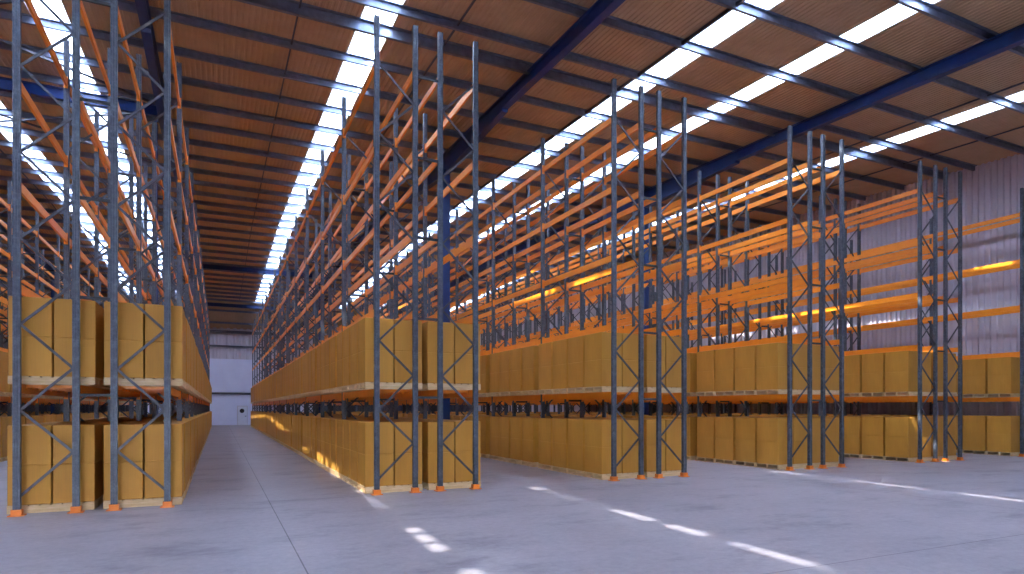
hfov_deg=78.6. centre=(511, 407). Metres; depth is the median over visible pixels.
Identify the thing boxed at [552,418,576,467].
carton
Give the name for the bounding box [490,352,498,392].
carton
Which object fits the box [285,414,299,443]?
carton
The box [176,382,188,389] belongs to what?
wooden pallet
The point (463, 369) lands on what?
carton
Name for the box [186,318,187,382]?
carton
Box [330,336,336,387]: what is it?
carton
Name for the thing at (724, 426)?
carton
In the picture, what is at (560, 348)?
carton
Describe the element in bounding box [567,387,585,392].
wooden pallet
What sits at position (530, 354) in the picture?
carton
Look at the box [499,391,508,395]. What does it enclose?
wooden pallet
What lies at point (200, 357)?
carton
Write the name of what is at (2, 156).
beam
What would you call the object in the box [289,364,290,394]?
carton
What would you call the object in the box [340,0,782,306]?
window
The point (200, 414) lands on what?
carton
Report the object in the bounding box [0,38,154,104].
rod
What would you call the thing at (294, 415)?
carton
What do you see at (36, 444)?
carton
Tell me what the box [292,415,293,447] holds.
carton
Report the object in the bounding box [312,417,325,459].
carton
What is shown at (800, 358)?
carton
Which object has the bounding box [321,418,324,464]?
carton
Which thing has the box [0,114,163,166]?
rod
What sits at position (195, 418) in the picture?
carton
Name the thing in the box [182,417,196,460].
carton
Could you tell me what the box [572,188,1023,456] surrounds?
rack
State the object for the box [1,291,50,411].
rack
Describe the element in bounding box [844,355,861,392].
carton
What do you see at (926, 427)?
carton
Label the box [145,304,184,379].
carton
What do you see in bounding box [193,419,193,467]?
carton
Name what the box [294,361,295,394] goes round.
carton
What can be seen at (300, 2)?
rod
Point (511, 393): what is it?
wooden pallet
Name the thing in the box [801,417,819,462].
carton
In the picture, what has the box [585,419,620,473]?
carton
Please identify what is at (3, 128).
beam
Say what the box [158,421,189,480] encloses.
carton
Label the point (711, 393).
wooden pallet
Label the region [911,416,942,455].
carton
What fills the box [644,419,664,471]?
carton
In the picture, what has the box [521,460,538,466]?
wooden pallet
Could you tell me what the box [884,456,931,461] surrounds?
wooden pallet
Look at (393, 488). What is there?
wooden pallet
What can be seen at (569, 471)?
wooden pallet
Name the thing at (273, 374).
carton
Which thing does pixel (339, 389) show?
wooden pallet
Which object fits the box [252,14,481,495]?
rack
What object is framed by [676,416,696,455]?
carton
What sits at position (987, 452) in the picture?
wooden pallet
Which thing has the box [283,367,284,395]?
carton
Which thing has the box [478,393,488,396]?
wooden pallet
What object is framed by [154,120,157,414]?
steel column
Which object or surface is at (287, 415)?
carton
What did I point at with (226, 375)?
wall
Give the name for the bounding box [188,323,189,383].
carton
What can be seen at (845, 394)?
wooden pallet
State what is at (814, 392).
wooden pallet
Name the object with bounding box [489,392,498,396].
wooden pallet
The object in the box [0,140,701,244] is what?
beam
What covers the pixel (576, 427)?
carton
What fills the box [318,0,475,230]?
rod
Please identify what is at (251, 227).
rod
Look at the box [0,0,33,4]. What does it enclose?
rod
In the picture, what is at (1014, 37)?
rafter
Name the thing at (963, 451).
wooden pallet
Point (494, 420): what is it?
carton
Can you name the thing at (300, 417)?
carton
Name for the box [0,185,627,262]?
beam
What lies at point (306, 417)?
carton
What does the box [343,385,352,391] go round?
wooden pallet
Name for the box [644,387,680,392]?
wooden pallet
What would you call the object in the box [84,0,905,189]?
roof beam
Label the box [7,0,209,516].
rack
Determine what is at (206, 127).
roof beam
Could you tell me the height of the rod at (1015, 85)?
2.245 m
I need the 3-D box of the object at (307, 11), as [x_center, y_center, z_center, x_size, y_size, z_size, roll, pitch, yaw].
[-3.686,-9.632,15.781,48.223,0.249,0.199,0,0,-25]
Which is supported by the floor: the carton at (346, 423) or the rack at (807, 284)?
the rack at (807, 284)
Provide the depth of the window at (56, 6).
17.38 m
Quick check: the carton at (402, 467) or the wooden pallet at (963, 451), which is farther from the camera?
the wooden pallet at (963, 451)
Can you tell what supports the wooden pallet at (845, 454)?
on the floor
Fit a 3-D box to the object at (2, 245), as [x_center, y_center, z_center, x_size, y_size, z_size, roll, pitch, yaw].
[-18.412,-10.520,47.194,48.223,0.183,0.149,0,0,-25]
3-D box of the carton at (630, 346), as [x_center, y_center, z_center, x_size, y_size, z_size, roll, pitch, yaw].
[2.825,-1.187,15.870,0.589,1.316,0.774,0,0,-25]
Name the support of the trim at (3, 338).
attached to the wall
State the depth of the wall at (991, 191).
27.04 m
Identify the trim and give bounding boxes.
[3,321,309,336]
[3,338,303,349]
[212,392,250,394]
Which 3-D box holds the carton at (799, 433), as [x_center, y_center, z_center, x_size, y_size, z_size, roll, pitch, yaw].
[8.165,0.948,18.374,0.589,1.316,0.774,0,0,-25]
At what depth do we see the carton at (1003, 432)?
22.80 m
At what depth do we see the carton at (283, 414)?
28.54 m
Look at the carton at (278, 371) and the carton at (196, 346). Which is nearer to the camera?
the carton at (196, 346)
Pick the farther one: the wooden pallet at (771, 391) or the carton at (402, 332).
the wooden pallet at (771, 391)
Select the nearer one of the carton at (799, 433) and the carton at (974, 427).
the carton at (799, 433)
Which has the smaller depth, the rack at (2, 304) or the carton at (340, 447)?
the carton at (340, 447)
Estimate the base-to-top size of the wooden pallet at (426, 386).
0.135 m
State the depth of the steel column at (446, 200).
24.29 m
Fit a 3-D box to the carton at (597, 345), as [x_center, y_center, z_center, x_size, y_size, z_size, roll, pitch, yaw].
[2.270,-1.187,15.610,0.589,1.316,0.774,0,0,-25]
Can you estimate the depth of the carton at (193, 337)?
16.15 m
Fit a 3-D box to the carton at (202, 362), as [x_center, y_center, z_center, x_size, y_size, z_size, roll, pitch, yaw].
[-12.574,-1.187,24.716,0.589,1.316,0.774,0,0,-25]
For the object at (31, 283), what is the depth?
57.71 m
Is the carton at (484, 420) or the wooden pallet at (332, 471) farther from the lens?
the carton at (484, 420)
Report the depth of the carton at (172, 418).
16.92 m
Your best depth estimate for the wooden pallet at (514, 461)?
19.56 m
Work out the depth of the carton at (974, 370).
23.62 m
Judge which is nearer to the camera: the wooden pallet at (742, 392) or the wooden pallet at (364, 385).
the wooden pallet at (364, 385)
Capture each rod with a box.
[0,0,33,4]
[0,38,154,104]
[0,112,135,122]
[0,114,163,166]
[0,149,49,201]
[52,204,119,292]
[239,227,251,300]
[252,0,301,224]
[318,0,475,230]
[418,0,745,234]
[550,82,1023,255]
[601,126,1023,257]
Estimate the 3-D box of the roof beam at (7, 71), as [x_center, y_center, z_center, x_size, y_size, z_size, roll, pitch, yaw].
[-6.786,-9.994,22.394,48.223,0.183,0.149,0,0,-25]
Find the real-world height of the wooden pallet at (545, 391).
0.135 m
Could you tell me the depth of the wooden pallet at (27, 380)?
10.51 m
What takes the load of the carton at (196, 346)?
on the wooden pallet
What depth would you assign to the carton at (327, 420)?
17.09 m
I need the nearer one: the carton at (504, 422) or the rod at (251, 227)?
the carton at (504, 422)
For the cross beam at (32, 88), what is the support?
attached to the rafter at (46, 266)
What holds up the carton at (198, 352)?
on the wooden pallet
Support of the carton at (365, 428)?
on the wooden pallet at (393, 488)
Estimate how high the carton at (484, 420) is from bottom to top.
1.316 m
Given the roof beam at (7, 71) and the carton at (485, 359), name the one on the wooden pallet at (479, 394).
the carton at (485, 359)
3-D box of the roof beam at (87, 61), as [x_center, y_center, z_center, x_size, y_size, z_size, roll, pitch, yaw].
[-6.011,-9.911,20.741,48.223,0.183,0.149,0,0,-25]
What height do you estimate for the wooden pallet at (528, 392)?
0.135 m
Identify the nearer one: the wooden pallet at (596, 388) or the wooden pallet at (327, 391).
the wooden pallet at (596, 388)
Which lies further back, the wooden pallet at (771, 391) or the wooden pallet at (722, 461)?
the wooden pallet at (722, 461)
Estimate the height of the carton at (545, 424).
1.316 m
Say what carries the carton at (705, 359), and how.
on the wooden pallet at (711, 393)
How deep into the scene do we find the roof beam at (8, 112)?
25.32 m
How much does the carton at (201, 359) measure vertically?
1.316 m
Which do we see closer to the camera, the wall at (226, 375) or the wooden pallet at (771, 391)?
the wooden pallet at (771, 391)
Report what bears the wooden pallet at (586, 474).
on the floor
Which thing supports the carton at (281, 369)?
on the wooden pallet
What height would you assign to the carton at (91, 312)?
1.316 m
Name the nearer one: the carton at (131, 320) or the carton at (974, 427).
the carton at (131, 320)
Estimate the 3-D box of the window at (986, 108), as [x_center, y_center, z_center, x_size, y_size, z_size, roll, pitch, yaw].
[8.338,-9.733,34.618,0.747,2.269,75.530,0,0,-25]
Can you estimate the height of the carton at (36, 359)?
1.316 m
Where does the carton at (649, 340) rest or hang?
on the wooden pallet at (646, 389)
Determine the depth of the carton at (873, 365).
21.17 m
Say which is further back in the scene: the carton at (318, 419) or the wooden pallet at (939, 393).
the wooden pallet at (939, 393)
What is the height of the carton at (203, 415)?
1.316 m
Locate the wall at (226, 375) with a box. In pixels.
[3,317,470,424]
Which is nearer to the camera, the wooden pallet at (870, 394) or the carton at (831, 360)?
the carton at (831, 360)
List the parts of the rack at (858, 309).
post, post, post, post, post, post, post, post, post, post, post, upright frame, post, post, upright frame, post, post, post, post, upright frame, post, post, upright frame, post, post, upright frame, post, post, upright frame, post, post, upright frame, post, post, upright frame, post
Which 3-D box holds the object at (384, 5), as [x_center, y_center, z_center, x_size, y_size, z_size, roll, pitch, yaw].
[-3.245,-9.618,14.841,48.223,0.183,0.149,0,0,-25]
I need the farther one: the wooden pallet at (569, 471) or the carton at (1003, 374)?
the carton at (1003, 374)
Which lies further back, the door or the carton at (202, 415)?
the door
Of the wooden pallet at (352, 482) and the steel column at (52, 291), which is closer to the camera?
the wooden pallet at (352, 482)
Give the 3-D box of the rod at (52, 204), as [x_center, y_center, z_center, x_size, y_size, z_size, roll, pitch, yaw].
[-29.586,-10.487,44.339,0.042,0.582,25.730,0,0,-25]
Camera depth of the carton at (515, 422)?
19.46 m
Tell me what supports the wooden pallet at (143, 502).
on the floor
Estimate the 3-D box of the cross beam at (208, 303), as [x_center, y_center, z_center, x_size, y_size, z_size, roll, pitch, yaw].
[-24.939,-9.802,60.726,9.379,0.332,0.166,0,0,-25]
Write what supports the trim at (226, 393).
attached to the wall at (226, 375)
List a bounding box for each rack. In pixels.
[0,180,135,415]
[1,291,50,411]
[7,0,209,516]
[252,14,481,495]
[324,78,689,480]
[384,125,844,470]
[467,160,962,462]
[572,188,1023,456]
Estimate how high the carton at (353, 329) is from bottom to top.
1.316 m
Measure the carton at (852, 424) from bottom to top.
1.316 m
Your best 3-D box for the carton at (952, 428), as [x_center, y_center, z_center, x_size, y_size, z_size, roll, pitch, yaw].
[14.618,0.948,21.400,0.589,1.316,0.774,0,0,-25]
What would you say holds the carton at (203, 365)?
on the wooden pallet
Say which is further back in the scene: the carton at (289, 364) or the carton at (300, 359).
the carton at (289, 364)
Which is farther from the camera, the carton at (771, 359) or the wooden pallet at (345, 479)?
the carton at (771, 359)
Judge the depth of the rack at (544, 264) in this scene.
17.90 m
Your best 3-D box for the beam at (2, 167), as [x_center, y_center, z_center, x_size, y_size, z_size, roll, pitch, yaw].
[-11.436,-10.487,32.314,48.223,0.183,0.149,0,0,-25]
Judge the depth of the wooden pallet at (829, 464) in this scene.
18.48 m
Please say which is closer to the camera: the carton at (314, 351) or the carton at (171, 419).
the carton at (171, 419)
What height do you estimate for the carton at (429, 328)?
1.316 m
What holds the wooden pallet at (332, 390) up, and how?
on the rack at (376, 395)
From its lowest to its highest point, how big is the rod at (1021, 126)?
2.245 m
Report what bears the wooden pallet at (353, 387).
on the rack at (376, 395)
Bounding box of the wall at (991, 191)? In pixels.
[478,154,1023,415]
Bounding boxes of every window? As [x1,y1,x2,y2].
[0,102,135,292]
[25,0,161,277]
[256,0,404,301]
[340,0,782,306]
[383,0,939,305]
[450,91,1023,310]
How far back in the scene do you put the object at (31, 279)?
56.26 m
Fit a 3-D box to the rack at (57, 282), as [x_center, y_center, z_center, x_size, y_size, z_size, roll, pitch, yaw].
[-25.369,-3.071,36.077,2.349,9.628,40.172,0,0,-25]
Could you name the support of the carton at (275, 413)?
on the wooden pallet
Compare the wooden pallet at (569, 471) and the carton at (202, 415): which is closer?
the wooden pallet at (569, 471)
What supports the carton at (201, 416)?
on the wooden pallet
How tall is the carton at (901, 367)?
1.316 m
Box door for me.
[237,406,247,424]
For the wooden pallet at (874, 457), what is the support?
on the floor
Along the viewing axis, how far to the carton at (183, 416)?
21.47 m
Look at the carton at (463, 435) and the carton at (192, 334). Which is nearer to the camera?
the carton at (463, 435)
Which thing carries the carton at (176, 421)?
on the wooden pallet
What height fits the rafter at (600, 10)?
3.122 m
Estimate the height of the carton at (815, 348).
1.316 m
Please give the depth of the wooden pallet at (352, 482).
13.85 m
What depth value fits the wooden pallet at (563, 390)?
17.07 m
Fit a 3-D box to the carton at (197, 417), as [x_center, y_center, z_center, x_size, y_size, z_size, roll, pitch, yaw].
[-10.202,0.948,19.663,0.589,1.316,0.774,0,0,-25]
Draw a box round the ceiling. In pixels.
[0,0,1023,333]
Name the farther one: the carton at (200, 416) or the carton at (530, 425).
the carton at (200, 416)
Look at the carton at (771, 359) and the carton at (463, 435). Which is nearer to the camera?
the carton at (463, 435)
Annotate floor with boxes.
[0,425,1023,573]
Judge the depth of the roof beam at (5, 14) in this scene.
18.96 m
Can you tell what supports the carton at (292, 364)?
on the wooden pallet
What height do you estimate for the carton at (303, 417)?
1.316 m
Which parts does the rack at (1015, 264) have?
post, post, post, post, post, post, post, post, upright frame, post, post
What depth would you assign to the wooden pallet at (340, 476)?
15.41 m
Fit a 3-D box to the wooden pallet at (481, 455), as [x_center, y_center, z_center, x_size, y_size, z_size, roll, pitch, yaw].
[-0.535,1.675,22.324,1.204,0.135,0.830,0,0,-25]
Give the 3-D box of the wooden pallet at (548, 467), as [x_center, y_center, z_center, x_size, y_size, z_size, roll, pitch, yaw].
[1.474,1.675,18.041,1.204,0.135,0.830,0,0,-25]
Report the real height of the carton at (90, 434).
1.316 m
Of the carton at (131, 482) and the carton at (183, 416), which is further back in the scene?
the carton at (183, 416)
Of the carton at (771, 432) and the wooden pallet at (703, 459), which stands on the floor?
the wooden pallet at (703, 459)
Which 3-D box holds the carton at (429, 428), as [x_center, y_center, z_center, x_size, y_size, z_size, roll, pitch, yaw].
[-1.683,0.948,13.759,0.589,1.316,0.774,0,0,-25]
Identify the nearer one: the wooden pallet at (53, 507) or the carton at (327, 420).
the wooden pallet at (53, 507)
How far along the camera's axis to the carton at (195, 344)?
17.91 m
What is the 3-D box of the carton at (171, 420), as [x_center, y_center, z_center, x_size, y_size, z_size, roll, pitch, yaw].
[-7.942,0.948,14.842,0.589,1.316,0.774,0,0,-25]
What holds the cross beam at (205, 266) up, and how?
attached to the rafter at (142, 6)
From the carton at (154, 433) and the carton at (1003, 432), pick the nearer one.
the carton at (154, 433)
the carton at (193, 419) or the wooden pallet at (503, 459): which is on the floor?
the wooden pallet at (503, 459)
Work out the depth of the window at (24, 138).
27.55 m
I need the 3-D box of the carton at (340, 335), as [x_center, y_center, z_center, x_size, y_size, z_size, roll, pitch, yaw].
[-3.968,-1.187,15.487,0.589,1.316,0.774,0,0,-25]
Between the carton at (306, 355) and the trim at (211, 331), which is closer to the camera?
the carton at (306, 355)
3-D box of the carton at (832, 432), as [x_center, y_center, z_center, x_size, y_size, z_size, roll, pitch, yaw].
[9.354,0.948,18.933,0.589,1.316,0.774,0,0,-25]
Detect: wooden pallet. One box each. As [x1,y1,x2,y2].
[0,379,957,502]
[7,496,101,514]
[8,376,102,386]
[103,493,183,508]
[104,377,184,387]
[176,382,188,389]
[325,388,336,393]
[330,387,341,392]
[330,468,336,475]
[337,386,342,391]
[337,472,342,479]
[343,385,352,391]
[343,475,349,484]
[350,384,360,390]
[350,479,357,487]
[357,382,421,389]
[357,483,422,493]
[421,383,480,390]
[422,481,480,489]
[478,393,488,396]
[480,453,489,457]
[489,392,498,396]
[489,455,498,460]
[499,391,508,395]
[499,457,509,462]
[509,391,521,395]
[510,458,520,464]
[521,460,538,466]
[522,390,540,394]
[538,389,551,394]
[538,463,551,470]
[552,388,568,393]
[552,466,566,472]
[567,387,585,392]
[567,468,583,476]
[584,386,637,392]
[584,471,637,479]
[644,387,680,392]
[644,470,680,476]
[687,392,695,395]
[687,456,696,459]
[696,391,713,395]
[696,457,714,462]
[714,391,733,395]
[714,459,734,464]
[734,390,754,394]
[734,461,756,466]
[755,389,806,394]
[756,463,806,469]
[812,390,838,394]
[812,462,838,467]
[844,393,860,396]
[844,453,861,457]
[861,392,883,396]
[861,455,883,459]
[884,392,931,395]
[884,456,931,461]
[931,455,956,460]
[932,392,956,395]
[962,394,989,397]
[962,450,985,454]
[986,393,1019,396]
[986,451,1019,455]
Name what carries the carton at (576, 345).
on the wooden pallet at (580, 389)
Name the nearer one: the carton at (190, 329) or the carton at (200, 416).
the carton at (190, 329)
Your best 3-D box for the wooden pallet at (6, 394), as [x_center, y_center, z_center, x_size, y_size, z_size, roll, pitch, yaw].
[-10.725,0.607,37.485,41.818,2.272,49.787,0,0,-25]
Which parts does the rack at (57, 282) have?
post, upright frame, upright frame, post, post, upright frame, post, post, upright frame, post, post, post, post, post, post, post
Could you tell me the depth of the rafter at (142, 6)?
16.70 m
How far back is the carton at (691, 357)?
20.99 m
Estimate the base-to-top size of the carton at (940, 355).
1.316 m
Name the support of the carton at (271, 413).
on the wooden pallet
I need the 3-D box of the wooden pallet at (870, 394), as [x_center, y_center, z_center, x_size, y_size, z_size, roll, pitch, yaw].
[12.769,-0.462,21.470,1.204,0.135,0.830,0,0,-25]
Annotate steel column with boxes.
[51,280,53,412]
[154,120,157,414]
[318,297,320,412]
[443,169,449,419]
[644,206,648,414]
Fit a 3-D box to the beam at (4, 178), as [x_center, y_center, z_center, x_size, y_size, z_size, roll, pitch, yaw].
[-12.211,-10.569,33.968,48.223,0.183,0.149,0,0,-25]
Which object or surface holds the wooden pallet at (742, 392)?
on the rack at (807, 284)
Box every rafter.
[0,218,62,286]
[135,0,189,250]
[302,0,624,330]
[399,23,1023,314]
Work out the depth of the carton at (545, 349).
17.69 m
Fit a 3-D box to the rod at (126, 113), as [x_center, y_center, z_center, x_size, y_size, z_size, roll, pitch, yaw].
[-17.076,-9.874,21.466,11.213,0.346,0.058,0,0,10]
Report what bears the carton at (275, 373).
on the wooden pallet
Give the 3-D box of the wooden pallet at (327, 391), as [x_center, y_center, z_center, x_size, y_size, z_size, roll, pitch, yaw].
[-4.521,-0.462,17.377,1.204,0.135,0.830,0,0,-25]
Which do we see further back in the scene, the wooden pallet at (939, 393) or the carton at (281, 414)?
the carton at (281, 414)
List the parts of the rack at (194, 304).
post, foot plate, upright frame, post, post, foot plate, upright frame, post, post, post, foot plate, upright frame, post, upright frame, post, post, upright frame, post, upright frame, post, post, upright frame, post, upright frame, post, post, post, foot plate, upright frame, post, post, post, post, upright frame, upright frame, post, post, post, post, post, post, post, post, post, post, post, post, post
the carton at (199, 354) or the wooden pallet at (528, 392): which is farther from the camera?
the carton at (199, 354)
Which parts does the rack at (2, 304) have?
post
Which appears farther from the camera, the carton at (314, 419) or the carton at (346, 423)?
the carton at (314, 419)
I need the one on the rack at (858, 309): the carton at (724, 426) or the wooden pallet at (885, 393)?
the wooden pallet at (885, 393)
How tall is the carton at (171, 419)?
1.316 m
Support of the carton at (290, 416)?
on the wooden pallet
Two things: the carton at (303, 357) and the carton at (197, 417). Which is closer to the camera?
the carton at (197, 417)
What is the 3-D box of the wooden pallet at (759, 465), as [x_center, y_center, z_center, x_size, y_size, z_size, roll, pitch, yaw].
[7.885,1.675,18.244,1.204,0.135,0.830,0,0,-25]
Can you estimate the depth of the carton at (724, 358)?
19.46 m
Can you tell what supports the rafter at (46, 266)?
attached to the wall
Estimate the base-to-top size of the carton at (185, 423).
1.316 m
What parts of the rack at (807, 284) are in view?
post, post, post, post, post, upright frame, post, post, post, upright frame, post, post, upright frame, post, upright frame, post, post, upright frame, post, post, upright frame, post, post, upright frame, post, post, upright frame, post, post, upright frame, post, post, upright frame, post, post, foot plate, upright frame, post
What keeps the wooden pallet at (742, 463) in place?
on the floor
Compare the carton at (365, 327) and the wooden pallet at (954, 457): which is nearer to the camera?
the carton at (365, 327)
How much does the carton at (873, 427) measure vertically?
1.316 m
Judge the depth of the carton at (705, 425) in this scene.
20.22 m
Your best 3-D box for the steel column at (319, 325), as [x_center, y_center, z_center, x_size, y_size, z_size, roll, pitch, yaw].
[-16.705,-3.959,54.503,0.415,11.404,0.465,0,0,-25]
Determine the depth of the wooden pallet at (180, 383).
11.06 m
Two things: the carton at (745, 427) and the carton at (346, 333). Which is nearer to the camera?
the carton at (346, 333)
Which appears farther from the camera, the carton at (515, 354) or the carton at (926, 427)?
the carton at (926, 427)
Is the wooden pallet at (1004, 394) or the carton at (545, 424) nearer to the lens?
the carton at (545, 424)
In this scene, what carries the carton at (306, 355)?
on the wooden pallet
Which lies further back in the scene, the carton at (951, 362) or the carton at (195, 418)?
the carton at (951, 362)
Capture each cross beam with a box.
[0,77,157,116]
[203,264,327,278]
[207,302,303,311]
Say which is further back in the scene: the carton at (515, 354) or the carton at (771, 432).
the carton at (515, 354)
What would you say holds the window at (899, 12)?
attached to the ceiling
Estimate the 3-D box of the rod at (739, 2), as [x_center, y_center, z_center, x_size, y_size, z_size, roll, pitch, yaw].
[3.432,-9.655,18.568,0.075,2.278,48.970,0,0,-25]
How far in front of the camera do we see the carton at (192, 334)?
15.60 m
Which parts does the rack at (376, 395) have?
post, post, post, post, post, post, post, post, post, post, upright frame, post, post, upright frame, post, post, upright frame, post, post, post, upright frame, post, post, post, upright frame, post, post, post, post, upright frame, post, post, post, upright frame, upright frame, post, post, upright frame, post, upright frame, post, upright frame, post, post, post, upright frame, upright frame, post, post, post, upright frame, upright frame, post, post, post, foot plate, post, upright frame, post, post, upright frame, upright frame, post, foot plate, post, post, foot plate, upright frame, post, foot plate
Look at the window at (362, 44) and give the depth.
20.46 m
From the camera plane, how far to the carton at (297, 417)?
23.64 m
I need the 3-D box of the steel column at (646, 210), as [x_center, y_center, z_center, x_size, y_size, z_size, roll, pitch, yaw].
[6.067,-3.760,28.511,0.415,11.006,0.465,0,0,-25]
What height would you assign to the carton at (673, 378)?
1.316 m
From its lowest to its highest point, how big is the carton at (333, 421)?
1.316 m
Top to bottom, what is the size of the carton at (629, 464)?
1.316 m
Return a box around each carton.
[7,424,60,505]
[8,296,53,376]
[53,424,101,502]
[54,299,102,378]
[104,302,144,378]
[104,423,146,500]
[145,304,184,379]
[145,423,183,498]
[154,422,186,490]
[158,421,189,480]
[171,419,192,470]
[171,420,191,476]
[172,418,194,466]
[176,421,187,483]
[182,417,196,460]
[183,416,199,454]
[184,317,185,381]
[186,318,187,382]
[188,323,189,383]
[190,329,191,385]
[192,334,192,386]
[193,337,194,387]
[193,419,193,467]
[195,344,195,389]
[195,418,195,463]
[196,346,197,390]
[197,417,198,459]
[198,352,198,391]
[199,354,199,391]
[200,357,200,392]
[200,414,204,442]
[200,416,200,451]
[201,359,201,393]
[201,416,201,449]
[202,362,202,394]
[202,415,202,446]
[203,365,203,394]
[203,415,203,445]
[271,413,272,436]
[272,374,273,397]
[275,373,276,397]
[275,413,285,438]
[278,371,279,396]
[278,414,279,440]
[281,369,282,396]
[281,414,282,441]
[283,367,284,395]
[283,414,284,442]
[285,366,286,395]
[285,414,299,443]
[287,365,288,395]
[287,415,288,444]
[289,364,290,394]
[289,415,291,446]
[291,362,293,394]
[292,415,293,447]
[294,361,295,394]
[294,415,305,448]
[296,359,298,393]
[296,415,311,450]
[299,357,301,393]
[299,416,301,451]
[302,355,304,392]
[302,416,304,453]
[305,353,307,392]
[305,416,320,455]
[308,417,311,457]
[312,348,316,390]
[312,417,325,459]
[317,417,336,462]
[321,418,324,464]
[325,418,348,467]
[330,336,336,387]
[331,419,341,470]
[337,331,342,386]
[337,419,361,474]
[343,327,349,385]
[343,420,373,477]
[350,323,357,384]
[350,421,361,481]
[357,317,392,382]
[358,421,393,486]
[387,421,421,484]
[393,319,421,382]
[419,421,453,482]
[422,321,453,383]
[454,323,479,383]
[454,421,479,481]
[478,355,489,392]
[478,416,489,453]
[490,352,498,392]
[490,416,508,455]
[499,350,509,391]
[499,417,509,457]
[510,348,521,390]
[510,417,521,459]
[522,346,538,390]
[522,417,540,461]
[539,342,552,389]
[539,418,552,465]
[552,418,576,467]
[553,339,567,388]
[568,336,584,387]
[568,419,584,470]
[585,332,621,386]
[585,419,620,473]
[617,419,637,472]
[622,333,637,386]
[644,335,664,386]
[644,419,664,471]
[665,336,680,387]
[665,419,680,470]
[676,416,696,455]
[687,353,696,391]
[697,350,714,391]
[697,417,714,457]
[715,348,734,390]
[715,417,735,459]
[735,345,756,390]
[735,417,756,461]
[756,343,786,389]
[757,418,792,464]
[792,344,806,389]
[793,418,806,463]
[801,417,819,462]
[803,417,838,461]
[812,345,819,389]
[825,346,838,389]
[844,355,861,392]
[844,416,861,453]
[862,353,884,392]
[862,416,886,455]
[885,351,917,391]
[885,417,917,457]
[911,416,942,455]
[922,352,930,391]
[922,417,930,456]
[930,416,955,455]
[931,352,942,391]
[948,353,955,391]
[963,359,986,393]
[963,415,986,450]
[987,357,1019,393]
[987,416,1019,451]
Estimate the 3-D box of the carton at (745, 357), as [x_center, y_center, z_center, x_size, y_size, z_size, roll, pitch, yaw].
[7.237,-1.187,18.871,0.589,1.316,0.774,0,0,-25]
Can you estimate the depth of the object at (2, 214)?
39.67 m
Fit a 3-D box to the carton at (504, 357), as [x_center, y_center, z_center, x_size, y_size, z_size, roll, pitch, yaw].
[0.008,-1.187,20.436,0.589,1.316,0.774,0,0,-25]
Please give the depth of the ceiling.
19.41 m
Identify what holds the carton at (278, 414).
on the wooden pallet
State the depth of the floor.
9.60 m
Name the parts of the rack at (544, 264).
post, post, post, post, post, post, upright frame, post, post, post, upright frame, post, upright frame, upright frame, post, post, post, upright frame, upright frame, post, post, post, upright frame, post, post, upright frame, post, post, upright frame, post, post, foot plate, upright frame, foot plate, post, post, foot plate, upright frame, post, foot plate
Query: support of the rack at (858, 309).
on the floor
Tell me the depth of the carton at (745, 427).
18.73 m
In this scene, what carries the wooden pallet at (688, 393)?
on the rack at (807, 284)
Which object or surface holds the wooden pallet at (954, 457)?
on the floor
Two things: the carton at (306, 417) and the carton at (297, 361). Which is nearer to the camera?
the carton at (306, 417)
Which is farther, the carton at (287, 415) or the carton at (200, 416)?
the carton at (287, 415)
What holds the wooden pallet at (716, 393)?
on the rack at (807, 284)
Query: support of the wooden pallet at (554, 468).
on the floor
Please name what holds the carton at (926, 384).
on the wooden pallet at (885, 393)
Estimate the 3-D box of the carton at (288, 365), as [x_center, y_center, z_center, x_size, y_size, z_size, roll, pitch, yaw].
[-9.421,-1.187,27.126,0.589,1.316,0.774,0,0,-25]
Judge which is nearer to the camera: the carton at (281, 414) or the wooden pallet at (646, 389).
the wooden pallet at (646, 389)
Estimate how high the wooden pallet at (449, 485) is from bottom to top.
0.135 m
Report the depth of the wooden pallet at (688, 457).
20.97 m

